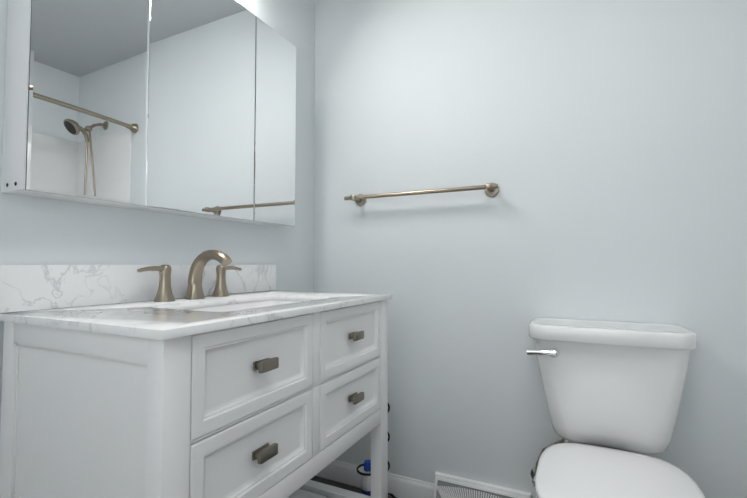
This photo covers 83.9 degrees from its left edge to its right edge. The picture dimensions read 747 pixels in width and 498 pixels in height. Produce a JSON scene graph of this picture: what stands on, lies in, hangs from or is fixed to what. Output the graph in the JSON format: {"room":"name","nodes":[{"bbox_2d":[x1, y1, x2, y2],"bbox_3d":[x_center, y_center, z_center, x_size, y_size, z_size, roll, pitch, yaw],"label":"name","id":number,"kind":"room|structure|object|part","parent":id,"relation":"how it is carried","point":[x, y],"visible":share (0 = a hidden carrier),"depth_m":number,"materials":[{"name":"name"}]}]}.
{"room":"bathroom","nodes":[
{"label":"bathroom","id":0,"kind":"room"},
{"bbox_2d":[0,0,314,429],"bbox_3d":[-0.840,-0.155,0.951,0.120,2.300,2.540,-1,-2,26],"label":"wall","id":1,"kind":"structure","parent":0,"point":[39,231],"depth_m":1.29,"materials":[{"name":"paint"}]},
{"bbox_2d":[0,265,275,312],"bbox_3d":[-0.597,0.099,1.279,0.018,0.102,0.895,-1,-2,26],"label":"backsplash","id":2,"kind":"structure","parent":1,"relation":"attached to","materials":[{"name":"stone"}]},
{"bbox_2d":[1,0,295,226],"bbox_3d":[-0.554,-0.470,1.290,0.104,0.730,0.906,-1,-2,26],"label":"upper cabinet","id":3,"kind":"object","parent":1,"relation":"attached to","point":[183,107],"visible":1,"depth_m":1.11,"materials":[{"name":"silver mirror"}]},
{"bbox_3d":[-0.653,-0.481,0.981,0.009,0.730,0.260,-1,-2,26],"label":"door","id":4,"kind":"part","parent":3,"relation":"part of","materials":[{"name":"grey metal"}]},
{"bbox_3d":[-0.508,-0.470,1.282,0.005,0.730,0.404,-1,-2,26],"label":"door","id":5,"kind":"part","parent":3,"relation":"part of","materials":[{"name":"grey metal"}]},
{"bbox_3d":[-0.367,-0.459,1.571,0.005,0.730,0.235,-1,-2,26],"label":"door","id":6,"kind":"part","parent":3,"relation":"part of","materials":[{"name":"grey metal"}]},
{"bbox_2d":[310,476,396,497],"bbox_3d":[0.251,1.003,0.373,2.550,0.060,2.540,-1,-2,26],"label":"floor","id":7,"kind":"structure","parent":0,"point":[336,484],"depth_m":1.82,"materials":[{"name":"tile"}]},
{"bbox_2d":[0,250,391,497],"bbox_3d":[-0.366,0.501,1.151,0.533,1.003,0.895,-1,-2,26],"label":"bathroom vanity","id":8,"kind":"object","parent":7,"relation":"on","point":[198,378],"visible":1,"depth_m":0.85,"materials":[{"name":"white paint"}]},
{"bbox_2d":[0,290,391,339],"bbox_3d":[-0.368,0.154,1.165,0.528,0.016,0.895,-1,-2,26],"label":"countertop","id":9,"kind":"structure","parent":8,"relation":"on","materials":[{"name":"stone"}]},
{"bbox_2d":[137,250,241,301],"bbox_3d":[-0.487,0.075,1.226,0.167,0.146,0.365,-1,-2,26],"label":"faucet","id":10,"kind":"object","parent":9,"relation":"on","point":[194,293],"depth_m":1.22,"materials":[{"name":"gold metal"}]},
{"bbox_2d":[184,300,302,311],"bbox_3d":[-0.336,0.220,1.147,0.310,0.189,0.510,-1,-2,26],"label":"sink","id":11,"kind":"object","parent":9,"relation":"in","point":[198,305],"depth_m":1.21,"materials":[{"name":"ceramic"}]},
{"bbox_2d":[360,459,370,495],"bbox_3d":[-0.021,0.920,1.607,0.059,0.199,0.059,-1,-2,26],"label":"bottle","id":12,"kind":"object","parent":7,"relation":"on","point":[365,488],"visible":0.65,"depth_m":1.59,"materials":[{"name":"white plastic"}]},
{"bbox_2d":[356,403,394,497],"bbox_3d":[0.013,0.794,1.658,0.112,0.454,0.206,-1,-2,26],"label":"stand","id":13,"kind":"object","parent":7,"relation":"on","point":[367,474],"visible":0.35,"depth_m":1.68,"materials":[{"name":"black metal"}]},
{"bbox_2d":[527,318,705,497],"bbox_3d":[0.619,0.616,1.088,0.465,0.770,0.717,-1,-2,26],"label":"toilet","id":14,"kind":"object","parent":7,"relation":"on","point":[613,391],"visible":1,"depth_m":1.21,"materials":[{"name":"white ceramic"}]},
{"bbox_3d":[0.533,0.324,1.307,0.096,0.033,0.027,-1,-2,26],"label":"handle","id":15,"kind":"part","parent":14,"relation":"part of","materials":[{"name":"silver metal"}]},
{"bbox_3d":[0.738,0.448,1.317,0.424,0.322,0.195,-1,-2,26],"label":"tank","id":16,"kind":"part","parent":14,"relation":"part of","materials":[{"name":"white ceramic"}]},
{"bbox_3d":[0.734,0.263,1.317,0.448,0.047,0.224,-1,-2,26],"label":"lid","id":17,"kind":"part","parent":14,"relation":"part of","materials":[{"name":"white ceramic"}]},
{"bbox_3d":[0.589,0.585,1.007,0.362,0.052,0.497,-1,-2,26],"label":"seat","id":18,"kind":"part","parent":14,"relation":"part of","materials":[{"name":"white plastic"}]},
{"bbox_2d":[314,0,746,497],"bbox_3d":[0.783,-0.135,1.503,2.310,2.300,0.120,-1,-2,26],"label":"wall","id":19,"kind":"structure","parent":0,"point":[602,144],"depth_m":1.54,"materials":[{"name":"paint"}]},
{"bbox_2d":[315,460,433,497],"bbox_3d":[0.461,0.975,1.545,1.630,0.085,0.013,-1,-2,26],"label":"baseboard","id":20,"kind":"structure","parent":19,"relation":"attached to","point":[399,486],"depth_m":1.73,"materials":[{"name":"white paint"}]},
{"bbox_2d":[344,183,498,205],"bbox_3d":[0.177,-0.224,1.690,0.647,0.054,0.082,-1,-2,26],"label":"bar","id":21,"kind":"object","parent":19,"relation":"attached to","point":[491,189],"visible":1,"depth_m":1.64,"materials":[{"name":"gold metal"}]},
{"bbox_2d":[433,471,530,497],"bbox_3d":[0.395,0.950,1.547,0.355,0.136,0.068,-1,-2,26],"label":"air vent","id":22,"kind":"object","parent":19,"relation":"in","point":[448,486],"visible":1,"depth_m":1.58,"materials":[{"name":"white metal"}]}
]}

